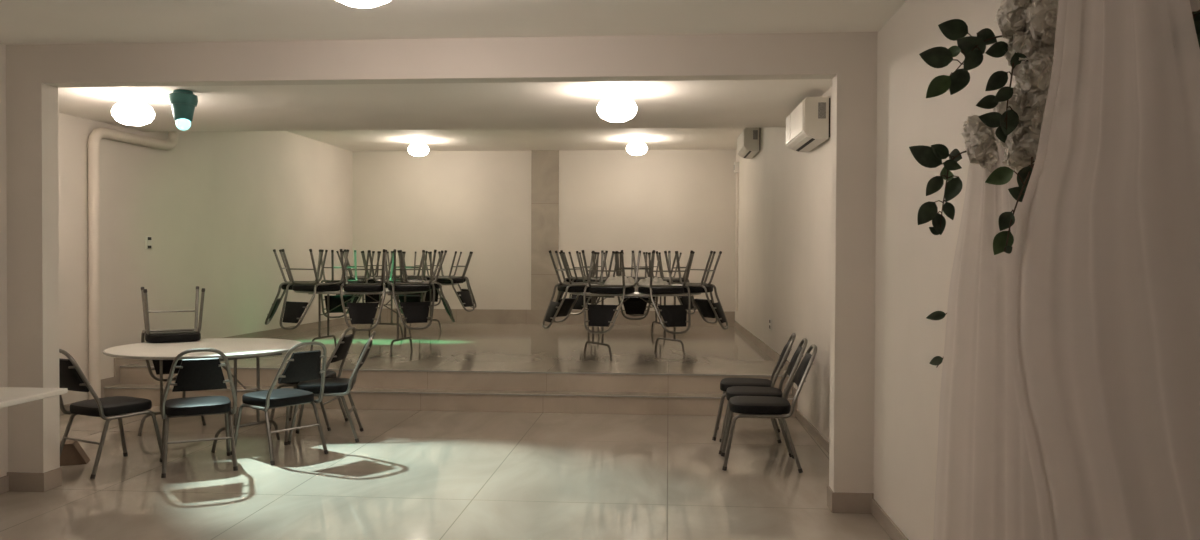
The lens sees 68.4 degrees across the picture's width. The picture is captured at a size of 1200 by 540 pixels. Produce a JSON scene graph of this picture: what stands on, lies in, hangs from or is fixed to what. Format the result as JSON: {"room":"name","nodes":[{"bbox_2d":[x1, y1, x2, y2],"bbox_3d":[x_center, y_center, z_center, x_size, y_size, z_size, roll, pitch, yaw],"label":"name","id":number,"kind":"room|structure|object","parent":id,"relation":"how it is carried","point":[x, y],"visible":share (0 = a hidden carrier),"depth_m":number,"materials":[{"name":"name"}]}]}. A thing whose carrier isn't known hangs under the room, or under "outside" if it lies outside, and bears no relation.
{"room":"event hall","nodes":[
{"label":"event hall","id":0,"kind":"room"},
{"bbox_2d":[0,43,7,476],"bbox_3d":[-4.210,0.060,0.723,0.150,2.822,9.786,0,1,4],"label":"wall","id":1,"kind":"structure","parent":0,"point":[3,188],"depth_m":5.57,"materials":[{"name":"paint"}]},
{"bbox_2d":[0,475,8,493],"bbox_3d":[-4.135,1.422,0.730,0.014,0.100,9.774,0,1,4],"label":"baseboard","id":2,"kind":"structure","parent":1,"relation":"attached to","point":[4,481],"depth_m":5.57,"materials":[{"name":"tile"}]},
{"bbox_2d":[58,113,352,404],"bbox_3d":[-4.878,-0.322,10.530,0.400,3.295,9.379,0,1,5],"label":"wall","id":3,"kind":"structure","parent":0,"point":[215,207],"depth_m":10.50,"materials":[{"name":"paint"}]},
{"bbox_2d":[88,127,177,399],"bbox_3d":[-4.851,-0.303,9.251,0.104,3.295,1.405,0,1,7],"label":"drain pipe","id":4,"kind":"object","parent":3,"relation":"attached to","point":[94,321],"visible":0.93,"depth_m":8.58,"materials":[{"name":"white plastic"}]},
{"bbox_2d":[145,236,151,248],"bbox_3d":[-4.878,-0.295,9.554,0.019,0.140,0.100,0,1,4],"label":"light switch","id":5,"kind":"object","parent":3,"relation":"attached to","point":[148,239],"visible":1,"depth_m":9.54,"materials":[{"name":"white plastic"}]},
{"bbox_2d":[60,316,350,415],"bbox_3d":[-4.779,1.091,10.533,0.014,0.470,9.359,0,1,6],"label":"baseboard","id":6,"kind":"structure","parent":3,"relation":"attached to","point":[118,362],"depth_m":11.91,"materials":[{"name":"tile"}]},
{"bbox_2d":[6,32,876,492],"bbox_3d":[-2.002,0.000,5.534,7.950,2.822,0.151,0,1,4],"label":"wall","id":7,"kind":"structure","parent":0,"point":[35,74],"depth_m":5.36,"materials":[{"name":"paint"}]},
{"bbox_2d":[7,467,873,513],"bbox_3d":[-1.071,1.357,5.475,5.386,0.118,0.163,0,1,4],"label":"baseboard","id":8,"kind":"structure","parent":7,"relation":"attached to","point":[837,502],"depth_m":5.58,"materials":[{"name":"tile"}]},
{"bbox_2d":[0,406,891,539],"bbox_3d":[-2.050,1.560,2.122,8.400,0.200,13.069,0,1,4],"label":"floor","id":9,"kind":"structure","parent":0,"point":[409,474],"depth_m":5.87,"materials":[{"name":"tile"}]},
{"bbox_2d":[0,387,67,407],"bbox_3d":[-3.470,1.052,4.147,0.770,0.745,1.800,0,1,4],"label":"folding table","id":10,"kind":"object","parent":9,"relation":"on","point":[9,396],"visible":1,"depth_m":4.81,"materials":[{"name":"white laminate"}]},
{"bbox_2d":[60,440,89,465],"bbox_3d":[-3.796,1.313,6.363,0.198,0.155,0.140,0,1,-21],"label":"carton","id":11,"kind":"object","parent":9,"relation":"on","point":[72,453],"visible":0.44,"depth_m":6.30,"materials":[{"name":"brown cardboard"}]},
{"bbox_2d":[59,349,162,478],"bbox_3d":[-3.492,0.957,6.194,0.480,0.877,0.672,1,1,28],"label":"banquet chair","id":12,"kind":"object","parent":9,"relation":"on","point":[71,376],"visible":0.76,"depth_m":6.06,"materials":[{"name":"black leather"}]},
{"bbox_2d":[160,348,237,477],"bbox_3d":[-2.832,0.960,6.227,0.480,0.877,0.672,0,1,-28],"label":"banquet chair","id":13,"kind":"object","parent":9,"relation":"on","point":[202,373],"visible":1,"depth_m":6.04,"materials":[{"name":"black leather"}]},
{"bbox_2d":[103,338,305,451],"bbox_3d":[-3.256,1.008,7.350,1.532,0.748,1.532,1,1,34],"label":"round table","id":14,"kind":"object","parent":9,"relation":"on","point":[234,349],"visible":0.88,"depth_m":7.13,"materials":[{"name":"white laminate"}]},
{"bbox_2d":[141,286,204,380],"bbox_3d":[-3.803,0.592,7.852,0.480,0.877,0.672,0,1,-30],"label":"banquet chair","id":15,"kind":"object","parent":14,"relation":"on","point":[172,335],"visible":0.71,"depth_m":7.73,"materials":[{"name":"black leather"}]},
{"bbox_2d":[231,341,327,464],"bbox_3d":[-2.369,0.956,6.622,0.672,0.877,0.480,1,1,37],"label":"banquet chair","id":16,"kind":"object","parent":9,"relation":"on","point":[302,366],"visible":0.99,"depth_m":6.49,"materials":[{"name":"black leather"}]},
{"bbox_2d":[269,327,355,430],"bbox_3d":[-2.513,0.938,7.795,0.672,0.877,0.480,0,1,2],"label":"banquet chair","id":17,"kind":"object","parent":9,"relation":"on","point":[341,350],"visible":0.62,"depth_m":7.69,"materials":[{"name":"black leather"}]},
{"bbox_2d":[288,331,375,444],"bbox_3d":[-2.198,0.947,7.294,0.672,0.877,0.480,0,1,-11],"label":"banquet chair","id":18,"kind":"object","parent":9,"relation":"on","point":[333,386],"visible":0.91,"depth_m":7.12,"materials":[{"name":"grey metal"}]},
{"bbox_2d":[105,384,797,416],"bbox_3d":[-1.549,1.278,8.705,6.858,0.176,0.241,0,1,4],"label":"step","id":19,"kind":"structure","parent":9,"relation":"on","point":[372,401],"depth_m":8.56,"materials":[{"name":"tile"}]},
{"bbox_2d":[104,387,792,399],"bbox_3d":[-1.558,1.197,8.579,6.838,0.014,0.010,0,1,4],"label":"trim","id":20,"kind":"structure","parent":19,"relation":"attached to","point":[104,387],"depth_m":8.53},
{"bbox_2d":[120,323,793,394],"bbox_3d":[-1.298,1.141,11.889,6.845,0.360,6.150,0,1,4],"label":"stage platform","id":21,"kind":"object","parent":9,"relation":"on","point":[458,347],"visible":0.64,"depth_m":9.82,"materials":[{"name":"tile"}]},
{"bbox_2d":[294,288,426,355],"bbox_3d":[-2.820,0.604,10.480,1.532,0.748,1.532,0,1,12],"label":"round table","id":22,"kind":"object","parent":21,"relation":"on","point":[388,292],"visible":0.58,"depth_m":10.39,"materials":[{"name":"grey metal"}]},
{"bbox_2d":[265,249,327,324],"bbox_3d":[-3.553,0.196,10.324,0.672,0.877,0.480,0,1,-12],"label":"banquet chair","id":23,"kind":"object","parent":22,"relation":"on","point":[275,304],"visible":0.77,"depth_m":10.16,"materials":[{"name":"black metal"}]},
{"bbox_2d":[280,249,348,329],"bbox_3d":[-3.209,0.205,9.834,0.480,0.877,0.672,1,1,31],"label":"banquet chair","id":24,"kind":"object","parent":22,"relation":"on","point":[293,312],"visible":0.98,"depth_m":9.66,"materials":[{"name":"black leather"}]},
{"bbox_2d":[321,250,368,317],"bbox_3d":[-3.232,0.186,11.099,0.480,0.877,0.672,0,1,-34],"label":"banquet chair","id":25,"kind":"object","parent":22,"relation":"on","point":[334,300],"visible":0.68,"depth_m":11.23,"materials":[{"name":"black metal"}]},
{"bbox_2d":[340,249,386,330],"bbox_3d":[-2.605,0.209,9.748,0.480,0.877,0.672,0,1,-12],"label":"banquet chair","id":26,"kind":"object","parent":22,"relation":"on","point":[359,313],"visible":0.99,"depth_m":9.54,"materials":[{"name":"black leather"}]},
{"bbox_2d":[369,250,423,311],"bbox_3d":[-2.531,0.189,11.167,0.480,0.877,0.672,1,1,22],"label":"banquet chair","id":27,"kind":"object","parent":22,"relation":"on","point":[409,298],"visible":0.44,"depth_m":11.24,"materials":[{"name":"black metal"}]},
{"bbox_2d":[386,249,436,329],"bbox_3d":[-2.126,0.208,9.922,0.480,0.877,0.672,0,1,-26],"label":"banquet chair","id":28,"kind":"object","parent":22,"relation":"on","point":[414,312],"visible":0.99,"depth_m":9.73,"materials":[{"name":"black leather"}]},
{"bbox_2d":[397,250,454,321],"bbox_3d":[-2.095,0.198,10.675,0.672,0.877,0.480,0,1,-16],"label":"banquet chair","id":29,"kind":"object","parent":22,"relation":"on","point":[437,285],"visible":0.84,"depth_m":10.53,"materials":[{"name":"black metal"}]},
{"bbox_2d":[368,283,457,335],"bbox_3d":[-2.891,0.564,13.173,1.532,0.748,1.532,1,1,22],"label":"round table","id":30,"kind":"object","parent":21,"relation":"on","point":[391,300],"visible":0.31,"depth_m":12.74,"materials":[{"name":"grey metal"}]},
{"bbox_2d":[336,251,380,294],"bbox_3d":[-3.638,0.155,13.134,0.672,0.877,0.480,0,1,-3],"label":"banquet chair","id":31,"kind":"object","parent":30,"relation":"on","point":[336,251],"visible":0.2,"depth_m":12.94,"materials":[{"name":"black metal"}]},
{"bbox_2d":[343,251,392,313],"bbox_3d":[-3.345,0.165,12.572,0.480,0.877,0.672,1,1,37],"label":"banquet chair","id":32,"kind":"object","parent":30,"relation":"on","point":[369,279],"visible":0.41,"depth_m":12.42,"materials":[{"name":"black metal"}]},
{"bbox_2d":[361,251,405,302],"bbox_3d":[-3.396,0.147,13.720,0.480,0.877,0.672,-1,1,-43],"label":"banquet chair","id":33,"kind":"object","parent":30,"relation":"on","point":[367,299],"visible":0.29,"depth_m":13.83,"materials":[{"name":"grey metal"}]},
{"bbox_2d":[391,251,427,312],"bbox_3d":[-2.688,0.169,12.445,0.480,0.877,0.672,0,1,-16],"label":"banquet chair","id":34,"kind":"object","parent":30,"relation":"on","point":[426,252],"visible":0.22,"depth_m":12.31,"materials":[{"name":"black metal"}]},
{"bbox_2d":[402,251,442,305],"bbox_3d":[-2.766,0.147,13.907,0.480,0.877,0.672,0,1,9],"label":"banquet chair","id":35,"kind":"object","parent":30,"relation":"on","point":[427,297],"visible":0.4,"depth_m":14.08,"materials":[{"name":"black metal"}]},
{"bbox_2d":[424,251,474,311],"bbox_3d":[-2.182,0.165,12.918,0.672,0.877,0.480,1,1,19],"label":"banquet chair","id":36,"kind":"object","parent":30,"relation":"on","point":[465,297],"visible":0.97,"depth_m":12.78,"materials":[{"name":"black metal"}]},
{"bbox_2d":[428,251,475,307],"bbox_3d":[-2.243,0.155,13.549,0.672,0.877,0.480,0,1,-31],"label":"banquet chair","id":37,"kind":"object","parent":30,"relation":"on","point":[473,298],"visible":0.4,"depth_m":13.55,"materials":[{"name":"black metal"}]},
{"bbox_2d":[120,366,788,376],"bbox_3d":[-1.537,1.010,8.816,6.825,0.014,0.010,0,1,4],"label":"trim","id":38,"kind":"structure","parent":21,"relation":"attached to","point":[120,366],"depth_m":8.75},
{"bbox_2d":[588,296,663,336],"bbox_3d":[0.387,0.581,13.019,1.532,0.748,1.532,0,1,-16],"label":"round table","id":39,"kind":"object","parent":21,"relation":"on","point":[656,303],"visible":0.1,"depth_m":13.14,"materials":[{"name":"grey metal"}]},
{"bbox_2d":[559,252,599,298],"bbox_3d":[-0.359,0.170,13.071,0.672,0.877,0.480,0,1,4],"label":"banquet chair","id":40,"kind":"object","parent":39,"relation":"on","point":[596,260],"visible":0.31,"depth_m":12.89,"materials":[{"name":"black metal"}]},
{"bbox_2d":[568,252,615,314],"bbox_3d":[-0.127,0.180,12.468,0.480,0.877,0.672,1,1,43],"label":"banquet chair","id":41,"kind":"object","parent":39,"relation":"on","point":[578,305],"visible":0.46,"depth_m":12.28,"materials":[{"name":"black metal"}]},
{"bbox_2d":[579,252,623,307],"bbox_3d":[-0.015,0.163,13.645,0.480,0.877,0.672,0,1,-33],"label":"banquet chair","id":42,"kind":"object","parent":39,"relation":"on","point":[579,252],"visible":0.2,"depth_m":13.67,"materials":[{"name":"black metal"}]},
{"bbox_2d":[614,252,651,315],"bbox_3d":[0.474,0.185,12.268,0.480,0.877,0.672,0,1,-7],"label":"banquet chair","id":43,"kind":"object","parent":39,"relation":"on","point":[619,252],"visible":0.09,"depth_m":12.12,"materials":[{"name":"black leather"}]},
{"bbox_2d":[624,252,659,307],"bbox_3d":[0.651,0.165,13.716,0.480,0.877,0.672,1,1,20],"label":"banquet chair","id":44,"kind":"object","parent":39,"relation":"on","point":[649,252],"visible":0.12,"depth_m":13.78,"materials":[{"name":"black metal"}]},
{"bbox_2d":[643,252,694,313],"bbox_3d":[1.015,0.183,12.599,0.672,0.877,0.480,1,1,33],"label":"banquet chair","id":45,"kind":"object","parent":39,"relation":"on","point":[683,300],"visible":0.41,"depth_m":12.47,"materials":[{"name":"black metal"}]},
{"bbox_2d":[648,252,696,310],"bbox_3d":[1.104,0.174,13.239,0.672,0.877,0.480,0,1,-18],"label":"banquet chair","id":46,"kind":"object","parent":39,"relation":"on","point":[658,252],"visible":0.2,"depth_m":13.34,"materials":[{"name":"black metal"}]},
{"bbox_2d":[569,291,700,360],"bbox_3d":[0.401,0.621,10.230,1.532,0.748,1.532,0,1,-32],"label":"round table","id":47,"kind":"object","parent":21,"relation":"on","point":[635,294],"visible":0.57,"depth_m":9.88,"materials":[{"name":"grey metal"}]},
{"bbox_2d":[542,250,607,328],"bbox_3d":[-0.304,0.215,9.973,0.672,0.877,0.480,0,1,-20],"label":"banquet chair","id":48,"kind":"object","parent":47,"relation":"on","point":[553,308],"visible":0.93,"depth_m":9.82,"materials":[{"name":"black metal"}]},
{"bbox_2d":[554,251,614,322],"bbox_3d":[-0.231,0.206,10.626,0.672,0.877,0.480,1,1,32],"label":"banquet chair","id":49,"kind":"object","parent":47,"relation":"on","point":[568,304],"visible":0.5,"depth_m":10.73,"materials":[{"name":"black metal"}]},
{"bbox_2d":[581,250,640,333],"bbox_3d":[0.104,0.224,9.536,0.480,0.877,0.672,1,1,23],"label":"banquet chair","id":50,"kind":"object","parent":47,"relation":"on","point":[598,315],"visible":1,"depth_m":9.35,"materials":[{"name":"black leather"}]},
{"bbox_2d":[604,276,636,291],"bbox_3d":[0.212,0.157,10.247,0.434,0.179,0.442,1,1,24],"label":"tablecloth","id":51,"kind":"object","parent":47,"relation":"on","point":[617,280],"visible":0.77,"depth_m":10.17,"materials":[{"name":"white fabric"}]},
{"bbox_2d":[615,251,653,319],"bbox_3d":[0.435,0.204,10.973,0.480,0.877,0.672,0,1,2],"label":"banquet chair","id":52,"kind":"object","parent":47,"relation":"on","point":[633,305],"visible":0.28,"depth_m":11.19,"materials":[{"name":"black leather"}]},
{"bbox_2d":[637,277,668,290],"bbox_3d":[0.623,0.164,10.249,0.406,0.167,0.400,-1,1,-44],"label":"tablecloth","id":53,"kind":"object","parent":47,"relation":"on","point":[657,281],"visible":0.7,"depth_m":10.17,"materials":[{"name":"white fabric"}]},
{"bbox_2d":[632,250,692,333],"bbox_3d":[0.690,0.226,9.531,0.480,0.877,0.672,0,1,-23],"label":"banquet chair","id":54,"kind":"object","parent":47,"relation":"on","point":[672,315],"visible":1,"depth_m":9.35,"materials":[{"name":"black leather"}]},
{"bbox_2d":[656,251,717,323],"bbox_3d":[1.068,0.213,10.571,0.672,0.877,0.480,0,1,-28],"label":"banquet chair","id":55,"kind":"object","parent":47,"relation":"on","point":[703,306],"visible":0.44,"depth_m":10.62,"materials":[{"name":"black metal"}]},
{"bbox_2d":[664,251,728,329],"bbox_3d":[1.105,0.222,9.962,0.672,0.877,0.480,1,1,20],"label":"banquet chair","id":56,"kind":"object","parent":47,"relation":"on","point":[705,288],"visible":0.92,"depth_m":9.80,"materials":[{"name":"black metal"}]},
{"bbox_2d":[712,333,795,442],"bbox_3d":[1.292,0.960,7.400,0.672,0.877,0.480,0,1,10],"label":"banquet chair","id":57,"kind":"object","parent":9,"relation":"on","point":[725,383],"visible":0.74,"depth_m":7.24,"materials":[{"name":"black leather"}]},
{"bbox_2d":[719,338,807,456],"bbox_3d":[1.271,0.967,6.902,0.672,0.877,0.480,0,1,8],"label":"banquet chair","id":58,"kind":"object","parent":9,"relation":"on","point":[732,391],"visible":0.62,"depth_m":6.76,"materials":[{"name":"black leather"}]},
{"bbox_2d":[721,344,816,472],"bbox_3d":[1.222,0.974,6.407,0.672,0.877,0.480,0,1,6],"label":"banquet chair","id":59,"kind":"object","parent":9,"relation":"on","point":[746,406],"visible":1,"depth_m":6.22,"materials":[{"name":"black leather"}]},
{"bbox_2d":[0,0,905,150],"bbox_3d":[-1.779,-1.705,5.386,8.400,0.593,19.710,0,1,4],"label":"ceiling","id":60,"kind":"structure","parent":0,"point":[702,114],"depth_m":6.81,"materials":[{"name":"paint"}]},
{"bbox_2d":[111,93,154,125],"bbox_3d":[-3.858,-1.320,7.303,0.320,0.250,0.320,0,1,4],"label":"ceiling lamp","id":61,"kind":"object","parent":60,"relation":"attached to","point":[131,111],"visible":0.99,"depth_m":7.21,"materials":[{"name":"white glass"}]},
{"bbox_2d":[142,89,197,129],"bbox_3d":[-3.488,-1.283,7.205,0.539,0.318,0.220,1,1,35],"label":"spotlight","id":62,"kind":"object","parent":60,"relation":"attached to","point":[183,103],"visible":1,"depth_m":7.05,"materials":[{"name":"green metal"}]},
{"bbox_2d":[337,0,390,7],"bbox_3d":[-1.024,-1.257,3.773,0.320,0.250,0.320,0,1,4],"label":"ceiling lamp","id":63,"kind":"object","parent":60,"relation":"attached to","point":[353,3],"visible":1,"depth_m":3.77,"materials":[{"name":"white glass"}]},
{"bbox_2d":[408,139,428,155],"bbox_3d":[-2.801,-1.881,13.633,0.320,0.250,0.320,0,1,4],"label":"ceiling lamp","id":64,"kind":"object","parent":60,"relation":"attached to","point":[416,149],"visible":1,"depth_m":13.53,"materials":[{"name":"white glass"}]},
{"bbox_2d":[597,88,636,121],"bbox_3d":[0.135,-1.299,6.993,0.320,0.250,0.320,0,1,4],"label":"ceiling lamp","id":65,"kind":"object","parent":60,"relation":"attached to","point":[616,107],"visible":1,"depth_m":6.89,"materials":[{"name":"white glass"}]},
{"bbox_2d":[626,138,646,154],"bbox_3d":[0.558,-1.863,13.372,0.320,0.250,0.320,0,1,4],"label":"ceiling lamp","id":66,"kind":"object","parent":60,"relation":"attached to","point":[636,147],"visible":1,"depth_m":13.27,"materials":[{"name":"white glass"}]},
{"bbox_2d":[992,0,1057,171],"bbox_3d":[1.306,-0.718,2.666,0.228,1.272,0.276,0,1,4],"label":"flower garland","id":67,"kind":"object","parent":60,"relation":"hanging from","point":[1029,26],"visible":0.72,"depth_m":2.61,"materials":[{"name":"white fabric"}]},
{"bbox_2d":[919,19,1002,97],"bbox_3d":[1.140,-0.661,2.761,0.286,0.235,0.100,0,1,4],"label":"leaf spray","id":68,"kind":"object","parent":67,"relation":"attached to","point":[973,48],"visible":0.99,"depth_m":2.76,"materials":[{"name":"plant"}]},
{"bbox_2d":[976,41,1027,142],"bbox_3d":[1.209,-0.535,2.638,0.131,0.324,0.162,1,1,37],"label":"leaf spray","id":69,"kind":"object","parent":67,"relation":"attached to","point":[1006,122],"visible":0.97,"depth_m":2.60,"materials":[{"name":"plant"}]},
{"bbox_2d":[985,157,1032,254],"bbox_3d":[1.208,-0.189,2.556,0.178,0.292,0.068,0,1,-21],"label":"leaf spray","id":70,"kind":"object","parent":67,"relation":"attached to","point":[1003,241],"visible":0.91,"depth_m":2.54,"materials":[{"name":"plant"}]},
{"bbox_2d":[1007,0,1199,539],"bbox_3d":[1.212,0.058,1.896,0.123,2.800,1.470,0,1,4],"label":"drape","id":71,"kind":"object","parent":60,"relation":"hanging from","point":[1103,309],"visible":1,"depth_m":2.01,"materials":[{"name":"white fabric"}]},
{"bbox_2d":[1192,10,1199,47],"bbox_3d":[1.246,-0.478,1.774,0.176,0.130,0.054,0,1,-8],"label":"leaf spray","id":72,"kind":"object","parent":71,"relation":"attached to","point":[1196,14],"visible":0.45,"depth_m":1.75,"materials":[{"name":"plant"}]},
{"bbox_2d":[353,149,735,311],"bbox_3d":[-1.036,-0.371,15.032,8.400,3.295,0.200,0,1,4],"label":"wall","id":73,"kind":"structure","parent":0,"point":[683,201],"depth_m":14.94,"materials":[{"name":"paint"}]},
{"bbox_2d":[529,150,530,309],"bbox_3d":[-1.174,-0.672,14.927,0.027,2.692,0.022,0,1,4],"label":"trim","id":74,"kind":"structure","parent":73,"relation":"attached to","point":[530,150],"depth_m":14.92,"materials":[{"name":"paint"}]},
{"bbox_2d":[531,150,558,309],"bbox_3d":[-0.929,-0.671,14.911,0.465,2.692,0.016,0,1,4],"label":"pillar","id":75,"kind":"structure","parent":73,"relation":"attached to","point":[544,163],"depth_m":14.90,"materials":[{"name":"paint"}]},
{"bbox_2d":[373,308,734,325],"bbox_3d":[-1.009,0.796,14.936,6.518,0.243,0.020,0,1,4],"label":"baseboard","id":76,"kind":"structure","parent":73,"relation":"attached to","point":[478,316],"depth_m":14.95,"materials":[{"name":"tile"}]},
{"bbox_2d":[735,87,831,441],"bbox_3d":[2.107,-0.284,9.987,0.450,3.295,9.373,0,1,4],"label":"wall","id":77,"kind":"structure","parent":0,"point":[784,193],"depth_m":8.87,"materials":[{"name":"paint"}]},
{"bbox_2d":[734,162,738,310],"bbox_3d":[2.180,-0.532,14.167,0.074,2.390,0.120,0,1,4],"label":"cable conduit","id":78,"kind":"object","parent":77,"relation":"attached to","point":[736,164],"visible":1,"depth_m":14.15,"materials":[{"name":"white plastic"}]},
{"bbox_2d":[737,127,759,158],"bbox_3d":[1.973,-1.683,11.747,0.213,0.310,0.882,0,1,3],"label":"air conditioner","id":79,"kind":"object","parent":77,"relation":"attached to","point":[748,141],"visible":0.97,"depth_m":11.31,"materials":[{"name":"white plastic"}]},
{"bbox_2d":[769,319,771,330],"bbox_3d":[1.966,0.630,10.188,0.019,0.130,0.130,0,1,4],"label":"wall outlet","id":80,"kind":"object","parent":77,"relation":"attached to","point":[770,320],"visible":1,"depth_m":10.13,"materials":[{"name":"white plastic"}]},
{"bbox_2d":[734,320,828,452],"bbox_3d":[1.955,1.132,10.009,0.014,0.460,9.355,0,1,3],"label":"baseboard","id":81,"kind":"structure","parent":77,"relation":"attached to","point":[774,355],"depth_m":8.93,"materials":[{"name":"tile"}]},
{"bbox_2d":[786,97,829,151],"bbox_3d":[1.706,-1.188,7.291,0.213,0.327,0.882,0,1,3],"label":"air conditioner","id":82,"kind":"object","parent":77,"relation":"attached to","point":[808,124],"visible":1,"depth_m":6.86,"materials":[{"name":"white plastic"}]},
{"bbox_2d":[796,138,814,150],"bbox_3d":[1.692,-1.031,7.295,0.023,0.012,0.780,0,1,3],"label":"outlet","id":83,"kind":"object","parent":82,"relation":"attached to","point":[807,142],"depth_m":7.26,"materials":[{"name":"white plastic"}]},
{"bbox_2d":[933,128,1040,539],"bbox_3d":[1.310,0.487,2.997,0.071,1.910,1.165,0,1,4],"label":"drape","id":84,"kind":"object","parent":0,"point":[985,489],"visible":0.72,"depth_m":2.96,"materials":[{"name":"white fabric"}]},
{"bbox_2d":[873,0,1199,539],"bbox_3d":[1.309,0.090,0.294,0.150,2.822,9.786,0,1,4],"label":"wall","id":85,"kind":"structure","parent":0,"point":[913,264],"depth_m":4.37,"materials":[{"name":"paint"}]},
{"bbox_2d":[871,499,908,539],"bbox_3d":[1.221,1.456,0.314,0.014,0.090,9.774,0,1,4],"label":"baseboard","id":86,"kind":"structure","parent":85,"relation":"attached to","point":[878,513],"depth_m":4.83,"materials":[{"name":"tile"}]},
{"bbox_2d":[926,311,946,367],"bbox_3d":[1.415,0.218,3.620,0.152,0.372,0.074,1,1,23],"label":"leaf spray","id":87,"kind":"object","parent":85,"relation":"attached to","point":[937,315],"visible":0.77,"depth_m":3.66,"materials":[{"name":"plant"}]},
{"bbox_2d":[961,115,998,172],"bbox_3d":[1.309,-0.419,2.951,0.205,0.200,0.182,0,1,-27],"label":"cluster","id":88,"kind":"object","parent":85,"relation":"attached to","point":[980,148],"visible":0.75,"depth_m":2.91,"materials":[{"name":"white plant"}]},
{"bbox_2d":[909,144,966,234],"bbox_3d":[1.159,-0.271,2.975,0.237,0.307,0.078,0,1,13],"label":"leaf spray","id":89,"kind":"object","parent":88,"relation":"attached to","point":[927,156],"visible":0.99,"depth_m":2.97,"materials":[{"name":"plant"}]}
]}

